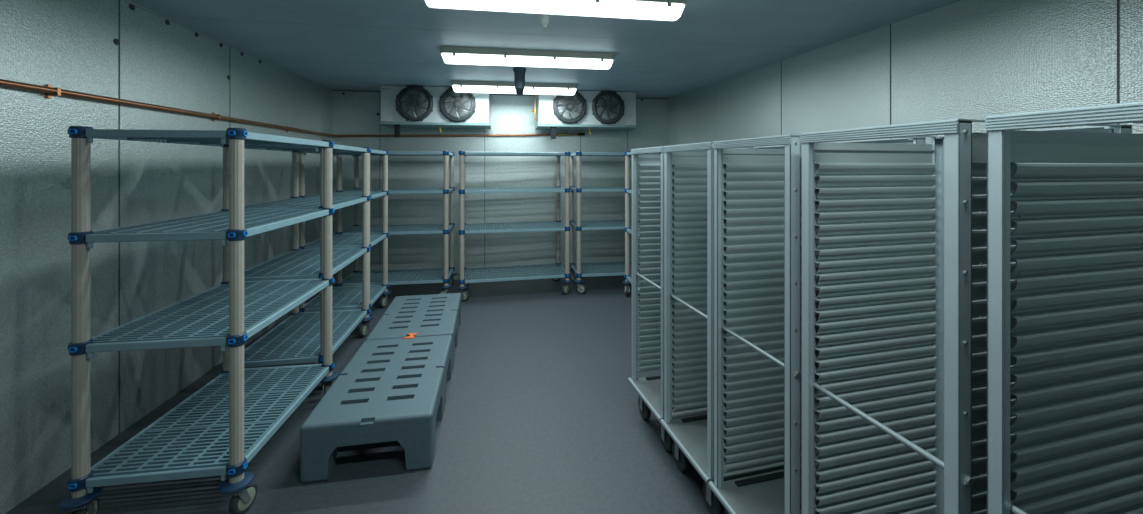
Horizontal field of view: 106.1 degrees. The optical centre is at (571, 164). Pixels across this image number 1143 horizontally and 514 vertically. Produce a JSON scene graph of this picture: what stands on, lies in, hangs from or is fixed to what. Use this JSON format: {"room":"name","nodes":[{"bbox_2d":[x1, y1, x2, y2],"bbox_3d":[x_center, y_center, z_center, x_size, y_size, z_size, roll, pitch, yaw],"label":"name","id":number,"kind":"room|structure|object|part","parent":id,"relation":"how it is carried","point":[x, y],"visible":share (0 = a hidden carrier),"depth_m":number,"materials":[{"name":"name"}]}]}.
{"room":"walk-in cold room","nodes":[
{"label":"walk-in cold room","id":0,"kind":"room"},
{"bbox_2d":[0,0,331,513],"bbox_3d":[-2.672,0.310,1.679,0.106,2.680,8.750,0,0,-9],"label":"wall","id":1,"kind":"structure","parent":0,"point":[119,49],"depth_m":2.58,"materials":[{"name":"grey metal"}]},
{"bbox_2d":[122,0,331,90],"bbox_3d":[-2.619,-1.024,1.687,0.012,0.012,8.550,0,0,-9],"label":"trim","id":2,"kind":"structure","parent":1,"relation":"attached to","point":[127,1],"depth_m":3.43,"materials":[{"name":"grey metal"}]},
{"bbox_2d":[0,79,584,136],"bbox_3d":[-0.885,-0.423,1.986,3.529,0.158,8.499,0,0,-9],"label":"copper pipe","id":3,"kind":"object","parent":1,"relation":"attached to","point":[50,91],"visible":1,"depth_m":3.08,"materials":[{"name":"brown metal"}]},
{"bbox_2d":[5,275,782,513],"bbox_3d":[0.091,1.700,2.115,5.700,0.100,8.750,0,0,-9],"label":"floor","id":4,"kind":"structure","parent":0,"point":[541,414],"depth_m":2.58,"materials":[{"name":"grey concrete"}]},
{"bbox_2d":[58,126,338,513],"bbox_3d":[-1.953,0.739,2.471,0.769,1.822,1.144,0,0,-8],"label":"shelving unit","id":5,"kind":"object","parent":4,"relation":"on","point":[219,428],"visible":0.97,"depth_m":2.05,"materials":[{"name":"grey plastic"}]},
{"bbox_3d":[-2.198,0.662,1.927,0.056,1.625,0.056,0,0,-8],"label":"post","id":6,"kind":"part","parent":5,"relation":"part of","materials":[{"name":"beige metal"}]},
{"bbox_3d":[-1.953,-0.129,2.471,0.679,0.062,1.054,0,0,-8],"label":"shelf","id":7,"kind":"part","parent":5,"relation":"part of","materials":[{"name":"grey plastic"}]},
{"bbox_3d":[-1.953,0.341,2.471,0.679,0.062,1.054,0,0,-8],"label":"shelf","id":8,"kind":"part","parent":5,"relation":"part of","materials":[{"name":"grey plastic"}]},
{"bbox_3d":[-1.953,0.831,2.471,0.679,0.062,1.054,0,0,-8],"label":"shelf","id":9,"kind":"part","parent":5,"relation":"part of","materials":[{"name":"grey plastic"}]},
{"bbox_3d":[-1.953,1.431,2.471,0.679,0.062,1.054,0,0,-8],"label":"shelf","id":10,"kind":"part","parent":5,"relation":"part of","materials":[{"name":"plastic"}]},
{"bbox_3d":[-2.338,0.662,2.927,0.056,1.625,0.056,0,0,-8],"label":"post","id":11,"kind":"part","parent":5,"relation":"part of","materials":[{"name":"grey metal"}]},
{"bbox_3d":[-1.569,0.662,2.015,0.056,1.625,0.056,0,0,-8],"label":"post","id":12,"kind":"part","parent":5,"relation":"part of","materials":[{"name":"beige metal"}]},
{"bbox_3d":[-1.709,0.662,3.015,0.056,1.625,0.056,0,0,-8],"label":"post","id":13,"kind":"part","parent":5,"relation":"part of","materials":[{"name":"grey metal"}]},
{"bbox_2d":[222,144,372,387],"bbox_3d":[-2.209,0.739,3.608,0.754,1.822,1.154,0,0,-10],"label":"shelving unit","id":14,"kind":"object","parent":4,"relation":"on","point":[298,338],"visible":0.57,"depth_m":3.55,"materials":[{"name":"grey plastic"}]},
{"bbox_3d":[-2.604,0.662,4.055,0.056,1.625,0.056,0,0,-10],"label":"post","id":15,"kind":"part","parent":14,"relation":"part of","materials":[{"name":"beige plastic"}]},
{"bbox_3d":[-2.209,-0.129,3.608,0.664,0.062,1.064,0,0,-10],"label":"shelf","id":16,"kind":"part","parent":14,"relation":"part of","materials":[{"name":"grey plastic"}]},
{"bbox_3d":[-2.209,0.341,3.608,0.664,0.062,1.064,0,0,-10],"label":"shelf","id":17,"kind":"part","parent":14,"relation":"part of","materials":[{"name":"grey plastic"}]},
{"bbox_3d":[-2.209,0.831,3.608,0.664,0.062,1.064,0,0,-10],"label":"shelf","id":18,"kind":"part","parent":14,"relation":"part of","materials":[{"name":"plastic"}]},
{"bbox_3d":[-2.209,1.431,3.608,0.664,0.062,1.064,0,0,-10],"label":"shelf","id":19,"kind":"part","parent":14,"relation":"part of","materials":[{"name":"plastic"}]},
{"bbox_3d":[-1.814,0.662,3.161,0.056,1.625,0.056,0,0,-10],"label":"post","id":20,"kind":"part","parent":14,"relation":"part of","materials":[{"name":"beige plastic"}]},
{"bbox_3d":[-1.994,0.662,4.165,0.056,1.625,0.056,0,0,-10],"label":"post","id":21,"kind":"part","parent":14,"relation":"part of","materials":[{"name":"beige plastic"}]},
{"bbox_2d":[299,148,390,322],"bbox_3d":[-2.405,0.739,4.606,0.734,1.822,0.854,0,0,-10],"label":"shelving unit","id":22,"kind":"object","parent":4,"relation":"on","point":[347,297],"visible":0.41,"depth_m":4.55,"materials":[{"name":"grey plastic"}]},
{"bbox_3d":[-2.638,0.662,4.199,0.056,1.625,0.056,0,0,-10],"label":"post","id":23,"kind":"part","parent":22,"relation":"part of","materials":[{"name":"beige plastic"}]},
{"bbox_3d":[-2.405,0.341,4.606,0.644,0.062,0.764,0,0,-10],"label":"shelf","id":24,"kind":"part","parent":22,"relation":"part of","materials":[{"name":"plastic"}]},
{"bbox_3d":[-2.405,0.831,4.606,0.644,0.062,0.764,0,0,-10],"label":"shelf","id":25,"kind":"part","parent":22,"relation":"part of","materials":[{"name":"plastic"}]},
{"bbox_3d":[-2.405,1.431,4.606,0.644,0.062,0.764,0,0,-10],"label":"shelf","id":26,"kind":"part","parent":22,"relation":"part of","materials":[{"name":"plastic"}]},
{"bbox_3d":[-2.405,-0.129,4.606,0.644,0.062,0.764,0,0,-10],"label":"shelf","id":27,"kind":"part","parent":22,"relation":"part of","materials":[{"name":"plastic"}]},
{"bbox_3d":[-2.047,0.662,4.303,0.056,1.625,0.056,0,0,-10],"label":"post","id":28,"kind":"part","parent":22,"relation":"part of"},
{"bbox_3d":[-2.172,0.662,5.012,0.056,1.625,0.056,0,0,-10],"label":"post","id":29,"kind":"part","parent":22,"relation":"part of","materials":[{"name":"grey metal"}]},
{"bbox_2d":[300,335,451,482],"bbox_3d":[-1.177,1.500,2.826,0.660,0.300,1.120,0,0,-10],"label":"platform","id":30,"kind":"object","parent":4,"relation":"on","point":[390,389],"visible":1,"depth_m":2.43,"materials":[{"name":"grey plastic"}]},
{"bbox_2d":[335,151,456,293],"bbox_3d":[-2.185,0.739,5.466,1.354,1.822,0.734,0,0,-9],"label":"shelving unit","id":31,"kind":"object","parent":4,"relation":"on","point":[445,275],"visible":0.79,"depth_m":5.29,"materials":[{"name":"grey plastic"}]},
{"bbox_3d":[-2.741,0.662,5.074,0.056,1.625,0.056,0,0,-9],"label":"post","id":32,"kind":"part","parent":31,"relation":"part of","materials":[{"name":"grey metal"}]},
{"bbox_3d":[-2.834,0.662,5.667,0.056,1.625,0.056,0,0,-9],"label":"post","id":33,"kind":"part","parent":31,"relation":"part of","materials":[{"name":"grey metal"}]},
{"bbox_3d":[-2.185,0.341,5.466,1.264,0.062,0.644,0,0,-9],"label":"shelf","id":34,"kind":"part","parent":31,"relation":"part of","materials":[{"name":"grey plastic"}]},
{"bbox_3d":[-2.185,0.831,5.466,1.264,0.062,0.644,0,0,-9],"label":"shelf","id":35,"kind":"part","parent":31,"relation":"part of","materials":[{"name":"plastic"}]},
{"bbox_3d":[-2.185,1.431,5.466,1.264,0.062,0.644,0,0,-9],"label":"shelf","id":36,"kind":"part","parent":31,"relation":"part of","materials":[{"name":"plastic"}]},
{"bbox_3d":[-2.185,-0.129,5.466,1.264,0.062,0.644,0,0,-9],"label":"shelf","id":37,"kind":"part","parent":31,"relation":"part of","materials":[{"name":"plastic"}]},
{"bbox_3d":[-1.536,0.662,5.265,0.056,1.625,0.056,0,0,-9],"label":"post","id":38,"kind":"part","parent":31,"relation":"part of","materials":[{"name":"grey metal"}]},
{"bbox_3d":[-1.629,0.662,5.857,0.056,1.625,0.056,0,0,-9],"label":"post","id":39,"kind":"part","parent":31,"relation":"part of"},
{"bbox_2d":[366,293,460,367],"bbox_3d":[-1.385,1.500,3.947,0.660,0.300,1.120,0,0,-11],"label":"platform","id":40,"kind":"object","parent":4,"relation":"on","point":[434,314],"visible":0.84,"depth_m":3.83,"materials":[{"name":"grey plastic"}]},
{"bbox_2d":[402,333,418,338],"bbox_3d":[-1.267,1.347,3.389,0.105,0.006,0.090,0,0,-9],"label":"clip","id":41,"kind":"object","parent":40,"relation":"on","point":[411,335],"visible":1,"depth_m":3.39,"materials":[{"name":"orange plastic"}]},
{"bbox_2d":[456,151,572,300],"bbox_3d":[-0.759,0.739,5.670,1.444,1.822,0.754,0,0,-12],"label":"shelving unit","id":42,"kind":"object","parent":4,"relation":"on","point":[465,275],"visible":1,"depth_m":5.49,"materials":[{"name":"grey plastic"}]},
{"bbox_3d":[-1.332,0.662,5.226,0.056,1.625,0.056,0,0,-12],"label":"post","id":43,"kind":"part","parent":42,"relation":"part of","materials":[{"name":"grey metal"}]},
{"bbox_3d":[-1.466,0.662,5.832,0.056,1.625,0.056,0,0,-12],"label":"post","id":44,"kind":"part","parent":42,"relation":"part of","materials":[{"name":"grey metal"}]},
{"bbox_3d":[-0.759,-0.129,5.670,1.354,0.062,0.664,0,0,-12],"label":"shelf","id":45,"kind":"part","parent":42,"relation":"part of","materials":[{"name":"plastic"}]},
{"bbox_3d":[-0.759,0.341,5.670,1.354,0.062,0.664,0,0,-12],"label":"shelf","id":46,"kind":"part","parent":42,"relation":"part of","materials":[{"name":"plastic"}]},
{"bbox_3d":[-0.759,0.831,5.670,1.354,0.062,0.664,0,0,-12],"label":"shelf","id":47,"kind":"part","parent":42,"relation":"part of","materials":[{"name":"plastic"}]},
{"bbox_3d":[-0.759,1.431,5.670,1.354,0.062,0.664,0,0,-12],"label":"shelf","id":48,"kind":"part","parent":42,"relation":"part of","materials":[{"name":"plastic"}]},
{"bbox_3d":[-0.187,0.662,6.115,0.056,1.625,0.056,0,0,-12],"label":"post","id":49,"kind":"part","parent":42,"relation":"part of","materials":[{"name":"grey metal"}]},
{"bbox_3d":[-0.053,0.662,5.509,0.056,1.625,0.056,0,0,-12],"label":"post","id":50,"kind":"part","parent":42,"relation":"part of","materials":[{"name":"grey metal"}]},
{"bbox_2d":[570,152,639,293],"bbox_3d":[0.640,0.739,5.912,1.334,1.822,0.734,0,0,-9],"label":"shelving unit","id":51,"kind":"object","parent":4,"relation":"on","point":[617,268],"visible":0.47,"depth_m":5.68,"materials":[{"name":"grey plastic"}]},
{"bbox_3d":[0.001,0.662,6.115,0.056,1.625,0.056,0,0,-9],"label":"post","id":52,"kind":"part","parent":51,"relation":"part of","materials":[{"name":"grey metal"}]},
{"bbox_3d":[0.094,0.662,5.522,0.056,1.625,0.056,0,0,-9],"label":"post","id":53,"kind":"part","parent":51,"relation":"part of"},
{"bbox_3d":[0.640,-0.129,5.912,1.244,0.062,0.644,0,0,-9],"label":"shelf","id":54,"kind":"part","parent":51,"relation":"part of","materials":[{"name":"plastic"}]},
{"bbox_3d":[0.640,0.341,5.912,1.244,0.062,0.644,0,0,-9],"label":"shelf","id":55,"kind":"part","parent":51,"relation":"part of","materials":[{"name":"plastic"}]},
{"bbox_3d":[0.640,1.431,5.912,1.244,0.062,0.644,0,0,-9],"label":"shelf","id":56,"kind":"part","parent":51,"relation":"part of","materials":[{"name":"grey plastic"}]},
{"bbox_3d":[0.640,0.831,5.912,1.244,0.062,0.644,0,0,-9],"label":"shelf","id":57,"kind":"part","parent":51,"relation":"part of","materials":[{"name":"grey plastic"}]},
{"bbox_2d":[622,150,705,295],"bbox_3d":[1.070,0.739,4.963,0.734,1.822,1.184,0,0,-7],"label":"shelving unit","id":58,"kind":"object","parent":4,"relation":"on","point":[628,278],"visible":0.16,"depth_m":5.42,"materials":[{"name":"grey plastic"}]},
{"bbox_3d":[0.708,0.662,5.447,0.056,1.625,0.056,0,0,-7],"label":"post","id":59,"kind":"part","parent":58,"relation":"part of","materials":[{"name":"grey metal"}]},
{"bbox_3d":[1.070,-0.129,4.963,0.644,0.062,1.094,0,0,-7],"label":"shelf","id":60,"kind":"part","parent":58,"relation":"part of","materials":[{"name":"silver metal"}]},
{"bbox_2d":[628,146,750,451],"bbox_3d":[0.747,0.772,2.710,0.652,1.755,0.477,0,0,-14],"label":"rack","id":61,"kind":"object","parent":4,"relation":"on","point":[650,390],"visible":0.27,"depth_m":2.86,"materials":[{"name":"metal"}]},
{"bbox_3d":[0.423,0.661,2.853,0.042,1.528,0.030,0,0,-14],"label":"post","id":62,"kind":"part","parent":61,"relation":"part of","materials":[{"name":"metal"}]},
{"bbox_3d":[0.444,1.428,2.634,0.028,0.028,0.473,0,0,-14],"label":"rail","id":63,"kind":"part","parent":61,"relation":"part of","materials":[{"name":"grey metal"}]},
{"bbox_3d":[0.468,-0.088,2.640,0.035,0.034,0.465,0,0,-14],"label":"rail","id":64,"kind":"part","parent":61,"relation":"part of","materials":[{"name":"metal"}]},
{"bbox_3d":[0.694,0.654,2.921,0.540,1.457,0.018,0,0,-14],"label":"slide panel","id":65,"kind":"part","parent":61,"relation":"part of","materials":[{"name":"metal"}]},
{"bbox_3d":[0.529,0.661,2.431,0.042,1.528,0.030,0,0,-14],"label":"post","id":66,"kind":"part","parent":61,"relation":"part of","materials":[{"name":"metal"}]},
{"bbox_3d":[0.800,0.654,2.499,0.540,1.457,0.018,0,0,-14],"label":"slide panel","id":67,"kind":"part","parent":61,"relation":"part of","materials":[{"name":"metal"}]},
{"bbox_2d":[660,142,783,513],"bbox_3d":[0.865,0.772,2.243,0.652,1.755,0.477,0,0,-14],"label":"rack","id":68,"kind":"object","parent":4,"relation":"on","point":[693,436],"visible":0.27,"depth_m":2.39,"materials":[{"name":"grey metal"}]},
{"bbox_3d":[0.541,0.661,2.386,0.042,1.528,0.030,0,0,-14],"label":"post","id":69,"kind":"part","parent":68,"relation":"part of","materials":[{"name":"metal"}]},
{"bbox_3d":[0.562,1.428,2.167,0.028,0.028,0.473,0,0,-14],"label":"rail","id":70,"kind":"part","parent":68,"relation":"part of","materials":[{"name":"grey metal"}]},
{"bbox_3d":[0.586,-0.088,2.173,0.035,0.034,0.465,0,0,-14],"label":"rail","id":71,"kind":"part","parent":68,"relation":"part of","materials":[{"name":"metal"}]},
{"bbox_3d":[0.811,0.654,2.454,0.540,1.457,0.018,0,0,-14],"label":"slide panel","id":72,"kind":"part","parent":68,"relation":"part of","materials":[{"name":"metal"}]},
{"bbox_3d":[0.647,0.661,1.964,0.042,1.528,0.030,0,0,-14],"label":"post","id":73,"kind":"part","parent":68,"relation":"part of","materials":[{"name":"metal"}]},
{"bbox_3d":[0.918,0.654,2.032,0.540,1.457,0.018,0,0,-14],"label":"slide panel","id":74,"kind":"part","parent":68,"relation":"part of","materials":[{"name":"metal"}]},
{"bbox_3d":[1.143,-0.088,2.313,0.035,0.034,0.465,0,0,-14],"label":"rail","id":75,"kind":"part","parent":68,"relation":"part of","materials":[{"name":"metal"}]},
{"bbox_2d":[708,134,925,513],"bbox_3d":[0.983,0.772,1.770,0.652,1.755,0.477,0,0,-14],"label":"rack","id":76,"kind":"object","parent":4,"relation":"on","point":[763,327],"visible":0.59,"depth_m":1.93,"materials":[{"name":"grey metal"}]},
{"bbox_3d":[0.660,0.661,1.913,0.042,1.528,0.030,0,0,-14],"label":"post","id":77,"kind":"part","parent":76,"relation":"part of","materials":[{"name":"metal"}]},
{"bbox_3d":[0.681,1.428,1.694,0.028,0.028,0.473,0,0,-14],"label":"rail","id":78,"kind":"part","parent":76,"relation":"part of","materials":[{"name":"grey metal"}]},
{"bbox_3d":[0.930,0.654,1.981,0.540,1.457,0.018,0,0,-14],"label":"slide panel","id":79,"kind":"part","parent":76,"relation":"part of","materials":[{"name":"metal"}]},
{"bbox_3d":[0.705,-0.088,1.700,0.035,0.034,0.465,0,0,-14],"label":"rail","id":80,"kind":"part","parent":76,"relation":"part of","materials":[{"name":"metal"}]},
{"bbox_3d":[0.766,0.661,1.492,0.042,1.528,0.030,0,0,-14],"label":"post","id":81,"kind":"part","parent":76,"relation":"part of","materials":[{"name":"metal"}]},
{"bbox_3d":[1.036,0.654,1.560,0.540,1.457,0.018,0,0,-14],"label":"slide panel","id":82,"kind":"part","parent":76,"relation":"part of","materials":[{"name":"metal"}]},
{"bbox_3d":[1.262,-0.088,1.841,0.035,0.034,0.465,0,0,-14],"label":"rail","id":83,"kind":"part","parent":76,"relation":"part of","materials":[{"name":"metal"}]},
{"bbox_3d":[1.307,0.661,1.628,0.042,1.528,0.030,0,0,-14],"label":"post","id":84,"kind":"part","parent":76,"relation":"part of","materials":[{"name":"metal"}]},
{"bbox_2d":[800,119,1132,513],"bbox_3d":[1.109,0.772,1.271,0.652,1.755,0.477,0,0,-14],"label":"rack","id":85,"kind":"object","parent":4,"relation":"on","point":[901,385],"visible":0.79,"depth_m":1.44,"materials":[{"name":"grey metal"}]},
{"bbox_3d":[0.785,0.661,1.414,0.042,1.528,0.030,0,0,-14],"label":"post","id":86,"kind":"part","parent":85,"relation":"part of","materials":[{"name":"metal"}]},
{"bbox_3d":[1.056,0.654,1.482,0.540,1.457,0.018,0,0,-14],"label":"slide panel","id":87,"kind":"part","parent":85,"relation":"part of","materials":[{"name":"metal"}]},
{"bbox_3d":[0.830,-0.088,1.201,0.035,0.034,0.465,0,0,-14],"label":"rail","id":88,"kind":"part","parent":85,"relation":"part of","materials":[{"name":"metal"}]},
{"bbox_3d":[1.327,0.661,1.550,0.042,1.528,0.030,0,0,-14],"label":"post","id":89,"kind":"part","parent":85,"relation":"part of","materials":[{"name":"metal"}]},
{"bbox_3d":[0.891,0.661,0.992,0.042,1.528,0.030,0,0,-14],"label":"post","id":90,"kind":"part","parent":85,"relation":"part of","materials":[{"name":"metal"}]},
{"bbox_3d":[1.162,0.654,1.060,0.540,1.457,0.018,0,0,-14],"label":"slide panel","id":91,"kind":"part","parent":85,"relation":"part of","materials":[{"name":"metal"}]},
{"bbox_3d":[1.388,-0.088,1.341,0.035,0.034,0.465,0,0,-14],"label":"rail","id":92,"kind":"part","parent":85,"relation":"part of","materials":[{"name":"metal"}]},
{"bbox_3d":[1.433,0.661,1.128,0.042,1.528,0.030,0,0,-14],"label":"post","id":93,"kind":"part","parent":85,"relation":"part of","materials":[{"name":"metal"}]},
{"bbox_2d":[985,101,1142,513],"bbox_3d":[1.236,0.772,0.768,0.652,1.755,0.477,0,0,-14],"label":"rack","id":94,"kind":"object","parent":4,"relation":"on","point":[1077,215],"visible":1,"depth_m":0.95,"materials":[{"name":"grey metal"}]},
{"bbox_3d":[0.912,0.661,0.910,0.042,1.528,0.030,0,0,-14],"label":"post","id":95,"kind":"part","parent":94,"relation":"part of","materials":[{"name":"metal"}]},
{"bbox_3d":[0.957,-0.088,0.698,0.035,0.034,0.465,0,0,-14],"label":"rail","id":96,"kind":"part","parent":94,"relation":"part of","materials":[{"name":"metal"}]},
{"bbox_2d":[333,91,666,284],"bbox_3d":[-0.880,0.310,6.337,4.900,2.680,0.106,0,0,-9],"label":"wall","id":97,"kind":"structure","parent":0,"point":[354,113],"depth_m":6.26,"materials":[{"name":"grey metal"}]},
{"bbox_2d":[332,91,332,275],"bbox_3d":[-3.286,0.316,5.904,0.012,2.668,0.012,0,0,-9],"label":"trim","id":98,"kind":"structure","parent":97,"relation":"attached to","point":[332,91],"depth_m":5.90,"materials":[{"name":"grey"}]},
{"bbox_2d":[332,90,667,98],"bbox_3d":[-0.896,-1.024,6.281,4.850,0.012,0.012,0,0,-9],"label":"trim","id":99,"kind":"structure","parent":97,"relation":"attached to","point":[332,90],"depth_m":6.26,"materials":[{"name":"grey metal"}]},
{"bbox_2d":[667,99,667,145],"bbox_3d":[1.492,0.316,6.659,0.014,2.668,0.012,0,0,-9],"label":"trim","id":100,"kind":"structure","parent":97,"relation":"attached to","point":[667,99],"depth_m":6.65,"materials":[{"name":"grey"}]},
{"bbox_2d":[129,0,960,97],"bbox_3d":[0.091,-1.079,2.115,5.700,0.102,8.750,0,0,-9],"label":"ceiling","id":101,"kind":"structure","parent":0,"point":[358,45],"depth_m":3.45,"materials":[{"name":"grey"}]},
{"bbox_2d":[379,85,490,136],"bbox_3d":[-1.802,-0.695,5.796,1.400,0.670,0.488,0,0,-9],"label":"evaporator fan unit","id":102,"kind":"object","parent":101,"relation":"hanging from","point":[413,106],"visible":0.98,"depth_m":5.61,"materials":[{"name":"paint"}]},
{"bbox_3d":[-2.374,-0.787,5.521,0.146,0.452,0.012,0,0,-9],"label":"access panel","id":103,"kind":"part","parent":102,"relation":"part of","materials":[{"name":"paint"}]},
{"bbox_3d":[-1.173,-0.787,5.711,0.146,0.452,0.012,0,0,-9],"label":"access panel","id":104,"kind":"part","parent":102,"relation":"part of","materials":[{"name":"paint"}]},
{"bbox_2d":[451,80,576,94],"bbox_3d":[-0.703,-0.965,5.407,1.560,0.130,0.142,0,0,-9],"label":"ceiling light","id":105,"kind":"object","parent":101,"relation":"attached to","point":[462,86],"visible":1,"depth_m":5.34,"materials":[{"name":"grey plastic"}]},
{"bbox_2d":[513,67,525,94],"bbox_3d":[-0.553,-0.892,4.590,0.140,0.275,0.140,0,0,-9],"label":"ceiling sensor","id":106,"kind":"object","parent":101,"relation":"hanging from","point":[519,72],"visible":1,"depth_m":4.54,"materials":[{"name":"plastic"}]},
{"bbox_2d":[440,46,613,69],"bbox_3d":[-0.380,-0.965,3.909,1.560,0.130,0.142,0,0,-9],"label":"ceiling light","id":107,"kind":"object","parent":101,"relation":"attached to","point":[451,55],"visible":1,"depth_m":3.85,"materials":[{"name":"grey plastic"}]},
{"bbox_2d":[537,14,551,32],"bbox_3d":[-0.184,-0.973,2.958,0.104,0.115,0.104,0,0,-9],"label":"sprinkler","id":108,"kind":"object","parent":101,"relation":"attached to","point":[544,17],"visible":0.94,"depth_m":2.94,"materials":[{"name":"grey metal"}]},
{"bbox_2d":[425,0,686,20],"bbox_3d":[-0.077,-0.965,2.539,1.560,0.130,0.142,0,0,-9],"label":"ceiling light","id":109,"kind":"object","parent":101,"relation":"attached to","point":[666,10],"visible":1,"depth_m":2.52,"materials":[{"name":"grey plastic"}]},
{"bbox_2d":[531,90,637,138],"bbox_3d":[0.164,-0.695,6.106,1.483,0.670,0.488,0,0,-9],"label":"evaporator fan unit","id":110,"kind":"object","parent":101,"relation":"hanging from","point":[583,110],"visible":0.93,"depth_m":5.93,"materials":[{"name":"paint"}]},
{"bbox_3d":[-0.367,-0.787,5.838,0.146,0.452,0.012,0,0,-9],"label":"access panel","id":111,"kind":"part","parent":110,"relation":"part of","materials":[{"name":"paint"}]},
{"bbox_3d":[0.200,-0.789,6.147,1.370,0.472,0.420,0,0,-9],"label":"casing","id":112,"kind":"part","parent":110,"relation":"part of","materials":[{"name":"paint"}]},
{"bbox_3d":[0.834,-0.787,6.028,0.146,0.452,0.012,0,0,-9],"label":"access panel","id":113,"kind":"part","parent":110,"relation":"part of","materials":[{"name":"paint"}]},
{"bbox_2d":[668,0,1142,146],"bbox_3d":[2.534,0.310,2.505,0.104,2.680,8.575,0,0,-13],"label":"wall","id":114,"kind":"structure","parent":0,"point":[963,59],"depth_m":2.79,"materials":[{"name":"grey metal"}]}
]}

